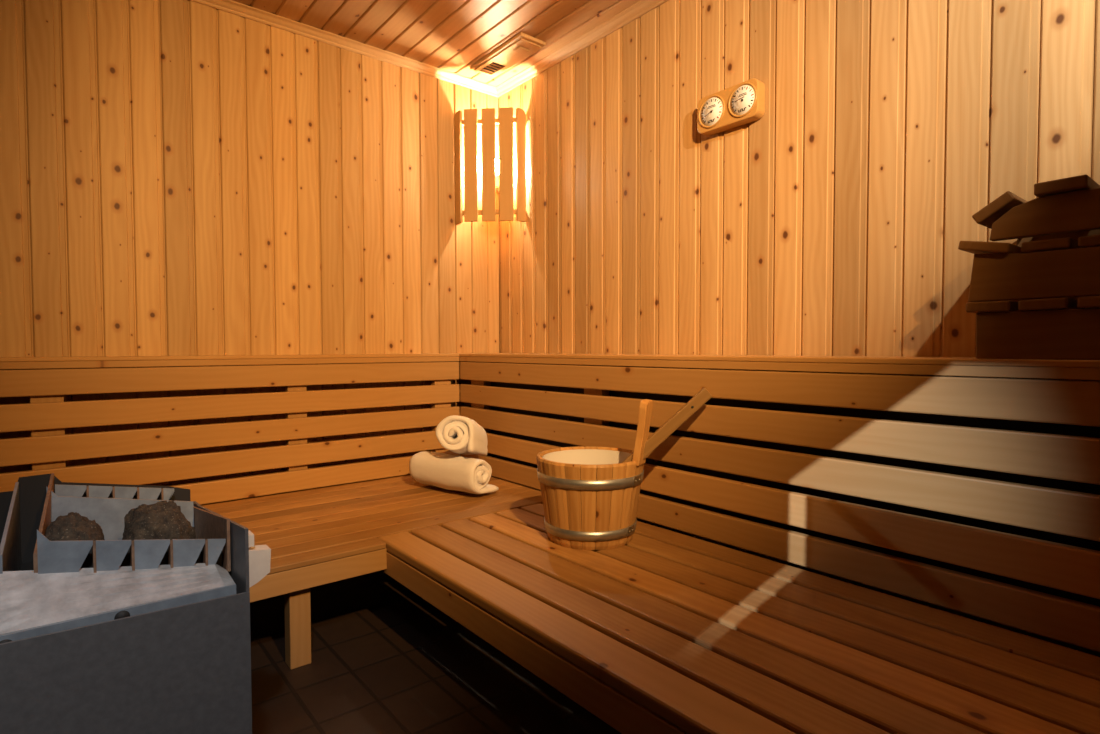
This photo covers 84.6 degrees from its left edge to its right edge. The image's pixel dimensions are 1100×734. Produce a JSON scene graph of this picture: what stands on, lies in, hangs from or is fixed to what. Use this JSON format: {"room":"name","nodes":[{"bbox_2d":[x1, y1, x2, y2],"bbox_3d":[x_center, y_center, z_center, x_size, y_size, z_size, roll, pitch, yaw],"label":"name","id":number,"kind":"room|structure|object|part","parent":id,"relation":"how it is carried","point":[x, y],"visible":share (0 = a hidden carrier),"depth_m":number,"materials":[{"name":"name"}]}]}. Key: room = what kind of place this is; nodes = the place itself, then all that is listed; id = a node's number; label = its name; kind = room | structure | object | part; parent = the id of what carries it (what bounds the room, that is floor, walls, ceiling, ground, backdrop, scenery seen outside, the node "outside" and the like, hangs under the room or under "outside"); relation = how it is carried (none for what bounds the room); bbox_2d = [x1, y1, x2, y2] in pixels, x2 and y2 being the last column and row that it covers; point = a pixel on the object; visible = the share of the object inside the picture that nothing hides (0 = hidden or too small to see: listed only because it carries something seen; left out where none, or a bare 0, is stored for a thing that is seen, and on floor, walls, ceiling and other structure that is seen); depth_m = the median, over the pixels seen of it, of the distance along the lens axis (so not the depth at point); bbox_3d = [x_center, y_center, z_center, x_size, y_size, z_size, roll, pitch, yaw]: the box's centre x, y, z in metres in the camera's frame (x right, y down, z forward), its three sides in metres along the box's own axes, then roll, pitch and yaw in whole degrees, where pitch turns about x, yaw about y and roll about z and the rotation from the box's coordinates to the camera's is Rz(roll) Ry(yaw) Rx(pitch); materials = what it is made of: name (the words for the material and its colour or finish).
{"room":"spa","nodes":[
{"label":"spa","id":0,"kind":"room"},
{"bbox_2d":[0,0,499,505],"bbox_3d":[-1.214,-0.280,2.271,2.546,2.106,0.055,-2,2,-39],"label":"wall","id":1,"kind":"structure","parent":0,"point":[178,177],"depth_m":2.23,"materials":[{"name":"brown wood"}]},
{"bbox_2d":[0,353,458,368],"bbox_3d":[-1.272,-0.022,2.132,2.138,0.035,0.097,-2,2,-39],"label":"wall ledge","id":2,"kind":"object","parent":1,"relation":"attached to","point":[209,360],"visible":1,"depth_m":2.12,"materials":[{"name":"brown wood"}]},
{"bbox_2d":[0,362,459,504],"bbox_3d":[-1.261,0.242,2.128,2.139,0.487,0.060,-2,2,-39],"label":"backrest","id":3,"kind":"object","parent":1,"relation":"attached to","point":[47,416],"visible":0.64,"depth_m":2.17,"materials":[{"name":"brown wood"}]},
{"bbox_3d":[-1.568,0.250,1.891,0.081,0.487,0.038,-2,2,-39],"label":"support post","id":4,"kind":"part","parent":3,"relation":"part of","materials":[{"name":"brown wood"}]},
{"bbox_3d":[-0.991,0.234,2.363,0.072,0.487,0.038,-2,2,-39],"label":"support post","id":5,"kind":"part","parent":3,"relation":"part of","materials":[{"name":"brown wood"}]},
{"bbox_3d":[-0.498,0.220,2.767,0.082,0.487,0.038,-2,2,-39],"label":"support post","id":6,"kind":"part","parent":3,"relation":"part of","materials":[{"name":"brown wood"}]},
{"bbox_2d":[190,0,497,96],"bbox_3d":[-1.185,-1.319,2.200,2.436,0.026,0.044,-2,2,-39],"label":"trim","id":7,"kind":"structure","parent":1,"relation":"attached to","point":[236,8],"depth_m":2.47,"materials":[{"name":"brown wood"}]},
{"bbox_2d":[455,107,533,224],"bbox_3d":[-0.267,-0.931,2.886,0.409,0.521,0.209,0,2,6],"label":"lamp","id":8,"kind":"object","parent":1,"relation":"attached to","point":[497,175],"visible":1,"depth_m":2.79,"materials":[{"name":"brown wood"}]},
{"bbox_3d":[-0.276,-0.721,2.841,0.356,0.020,0.076,0,2,6],"label":"rail","id":9,"kind":"part","parent":8,"relation":"part of","materials":[{"name":"brown wood"}]},
{"bbox_3d":[-0.277,-1.136,2.828,0.356,0.020,0.076,0,2,6],"label":"rail","id":10,"kind":"part","parent":8,"relation":"part of","materials":[{"name":"brown wood"}]},
{"bbox_2d":[496,173,498,188],"bbox_3d":[-0.255,-0.888,2.892,0.055,0.060,0.055,-2,2,-39],"label":"socket","id":11,"kind":"object","parent":8,"relation":"attached to","point":[497,174],"depth_m":2.87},
{"bbox_3d":[-0.255,-0.957,2.889,0.057,0.068,0.057,-2,2,-39],"label":"bulb","id":12,"kind":"part","parent":8,"relation":"part of","materials":[{"name":"white glass"}]},
{"bbox_2d":[250,570,621,733],"bbox_3d":[-1.040,0.859,0.402,4.692,0.055,3.220,-2,2,-39],"label":"floor","id":13,"kind":"structure","parent":0,"point":[385,659],"depth_m":1.54,"materials":[{"name":"tile"}]},
{"bbox_2d":[0,473,270,733],"bbox_3d":[-0.754,0.506,0.954,0.569,0.614,0.473,-2,2,-39],"label":"heater","id":14,"kind":"object","parent":13,"relation":"on","point":[111,635],"visible":0.98,"depth_m":0.84,"materials":[{"name":"grey metal"}]},
{"bbox_2d":[20,562,33,570],"bbox_3d":[-0.917,0.359,1.003,0.165,0.005,0.168,-2,2,-39],"label":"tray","id":15,"kind":"object","parent":14,"relation":"on","point":[24,566],"depth_m":1.07,"materials":[{"name":"metal"}]},
{"bbox_2d":[45,512,104,540],"bbox_3d":[-0.758,0.323,0.960,0.093,0.185,0.199,-2,2,-39],"label":"stone","id":16,"kind":"object","parent":14,"relation":"on","point":[73,526],"visible":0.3,"depth_m":0.93,"materials":[{"name":"brown stone"}]},
{"bbox_3d":[-0.932,0.503,1.110,0.480,0.613,0.004,-2,2,-39],"label":"panel","id":17,"kind":"part","parent":14,"relation":"part of","materials":[{"name":"metal"}]},
{"bbox_3d":[-0.675,0.282,0.783,0.474,0.102,0.074,-2,2,-39],"label":"deck plate","id":18,"kind":"part","parent":14,"relation":"part of","materials":[{"name":"metal"}]},
{"bbox_3d":[-0.636,0.573,0.750,0.491,0.494,0.004,-2,2,-39],"label":"panel","id":19,"kind":"part","parent":14,"relation":"part of","materials":[{"name":"grey metal"}]},
{"bbox_2d":[37,484,230,573],"bbox_3d":[-0.711,0.325,1.026,0.232,0.236,0.365,-2,2,-39],"label":"basket","id":20,"kind":"object","parent":14,"relation":"on","point":[210,550],"depth_m":0.94,"materials":[{"name":"grey metal"}]},
{"bbox_2d":[122,500,195,540],"bbox_3d":[-0.669,0.324,1.031,0.110,0.184,0.192,-2,2,-39],"label":"stone","id":21,"kind":"object","parent":14,"relation":"on","point":[161,519],"visible":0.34,"depth_m":0.99,"materials":[{"name":"brown stone"}]},
{"bbox_3d":[-0.586,0.522,1.072,0.004,0.576,0.439,-2,2,-39],"label":"panel","id":22,"kind":"part","parent":14,"relation":"part of","materials":[{"name":"grey metal"}]},
{"bbox_2d":[203,475,542,669],"bbox_3d":[-0.986,0.642,1.806,2.140,0.292,0.802,-2,2,-39],"label":"bench","id":23,"kind":"object","parent":13,"relation":"on","point":[321,536],"visible":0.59,"depth_m":1.90,"materials":[{"name":"brown wood"}]},
{"bbox_3d":[-0.674,0.675,1.615,0.054,0.236,0.050,-2,2,-39],"label":"leg","id":24,"kind":"part","parent":23,"relation":"part of","materials":[{"name":"brown wood"}]},
{"bbox_2d":[409,451,498,493],"bbox_3d":[-0.374,0.403,2.320,0.346,0.140,0.150,1,2,37],"label":"rolled towel","id":25,"kind":"object","parent":23,"relation":"on","point":[442,470],"visible":1,"depth_m":2.25,"materials":[{"name":"fabric"}]},
{"bbox_2d":[436,415,487,456],"bbox_3d":[-0.335,0.272,2.342,0.157,0.194,0.315,0,2,5],"label":"rolled towel","id":26,"kind":"object","parent":25,"relation":"on","point":[457,434],"visible":1,"depth_m":2.21,"materials":[{"name":"fabric"}]},
{"bbox_2d":[378,503,1099,733],"bbox_3d":[0.489,0.660,1.120,0.713,0.292,2.272,-2,2,-39],"label":"bench","id":27,"kind":"object","parent":13,"relation":"on","point":[663,631],"visible":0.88,"depth_m":1.14,"materials":[{"name":"brown wood"}]},
{"bbox_2d":[536,399,652,549],"bbox_3d":[0.117,0.290,1.759,0.314,0.408,0.314,-1,2,-16],"label":"bucket","id":28,"kind":"object","parent":27,"relation":"on","point":[590,498],"visible":0.99,"depth_m":1.65,"materials":[{"name":"brown wood"}]},
{"bbox_2d":[622,388,711,462],"bbox_3d":[0.241,0.228,1.684,0.416,0.339,0.088,0,2,0],"label":"ladle","id":29,"kind":"object","parent":28,"relation":"in","point":[703,395],"visible":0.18,"depth_m":1.67,"materials":[{"name":"brown wood"}]},
{"bbox_2d":[460,362,1099,651],"bbox_3d":[0.567,0.253,1.644,0.077,0.487,3.002,-2,2,-39],"label":"backrest","id":30,"kind":"object","parent":27,"relation":"attached to","point":[975,496],"visible":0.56,"depth_m":1.40,"materials":[{"name":"brown wood"}]},
{"bbox_3d":[-0.311,0.221,2.728,0.041,0.487,0.104,-2,2,-39],"label":"support post","id":31,"kind":"part","parent":30,"relation":"part of","materials":[{"name":"brown wood"}]},
{"bbox_3d":[0.166,0.238,2.146,0.041,0.487,0.091,-2,2,-39],"label":"support post","id":32,"kind":"part","parent":30,"relation":"part of","materials":[{"name":"brown wood"}]},
{"bbox_2d":[232,0,639,86],"bbox_3d":[-0.215,-1.324,1.013,2.546,0.055,3.220,-2,2,-39],"label":"ceiling","id":33,"kind":"structure","parent":0,"point":[452,36],"depth_m":2.34,"materials":[{"name":"brown wood"}]},
{"bbox_2d":[470,32,545,76],"bbox_3d":[-0.187,-1.332,2.607,0.128,0.029,0.382,-2,2,-39],"label":"ceiling vent","id":34,"kind":"object","parent":33,"relation":"in","point":[522,45],"visible":1,"depth_m":2.57,"materials":[{"name":"brown wood"}]},
{"bbox_3d":[-0.120,-1.319,2.523,0.052,0.008,0.047,-2,2,-39],"label":"slide knob","id":35,"kind":"part","parent":34,"relation":"part of","materials":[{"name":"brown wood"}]},
{"bbox_2d":[498,0,1099,656],"bbox_3d":[0.767,-0.270,1.817,0.055,2.106,3.172,-2,2,-39],"label":"wall","id":36,"kind":"structure","parent":0,"point":[833,221],"depth_m":1.82,"materials":[{"name":"brown wood"}]},
{"bbox_2d":[496,0,668,96],"bbox_3d":[0.711,-1.309,1.771,0.044,0.026,3.110,-2,2,-39],"label":"trim","id":37,"kind":"structure","parent":36,"relation":"attached to","point":[642,7],"depth_m":2.48,"materials":[{"name":"brown wood"}]},
{"bbox_2d":[697,78,764,135],"bbox_3d":[0.578,-0.833,1.947,0.047,0.118,0.227,-2,2,-39],"label":"thermometer","id":38,"kind":"object","parent":36,"relation":"attached to","point":[742,103],"visible":1,"depth_m":1.92,"materials":[{"name":"brown wood"}]},
{"bbox_2d":[451,353,1099,379],"bbox_3d":[0.616,-0.014,1.738,0.287,0.035,3.098,-2,2,-39],"label":"wall ledge","id":39,"kind":"object","parent":36,"relation":"attached to","point":[941,366],"visible":0.88,"depth_m":1.44,"materials":[{"name":"brown wood"}]},
{"bbox_2d":[966,296,1099,359],"bbox_3d":[1.071,-0.073,1.162,0.223,0.116,0.406,-2,2,-39],"label":"headrest cover","id":40,"kind":"object","parent":39,"relation":"on","point":[1064,328],"visible":1,"depth_m":1.16,"materials":[{"name":"brown wood"}]},
{"bbox_2d":[958,234,1099,301],"bbox_3d":[1.062,-0.196,1.165,0.228,0.126,0.412,-2,2,-39],"label":"headrest cover","id":41,"kind":"object","parent":40,"relation":"on","point":[1067,267],"visible":0.93,"depth_m":1.17,"materials":[{"name":"brown wood"}]},
{"bbox_2d":[972,174,1099,246],"bbox_3d":[1.071,-0.303,1.155,0.223,0.098,0.390,-2,2,-39],"label":"headrest cover","id":42,"kind":"object","parent":41,"relation":"on","point":[1069,207],"visible":0.94,"depth_m":1.15,"materials":[{"name":"brown wood"}]}
]}

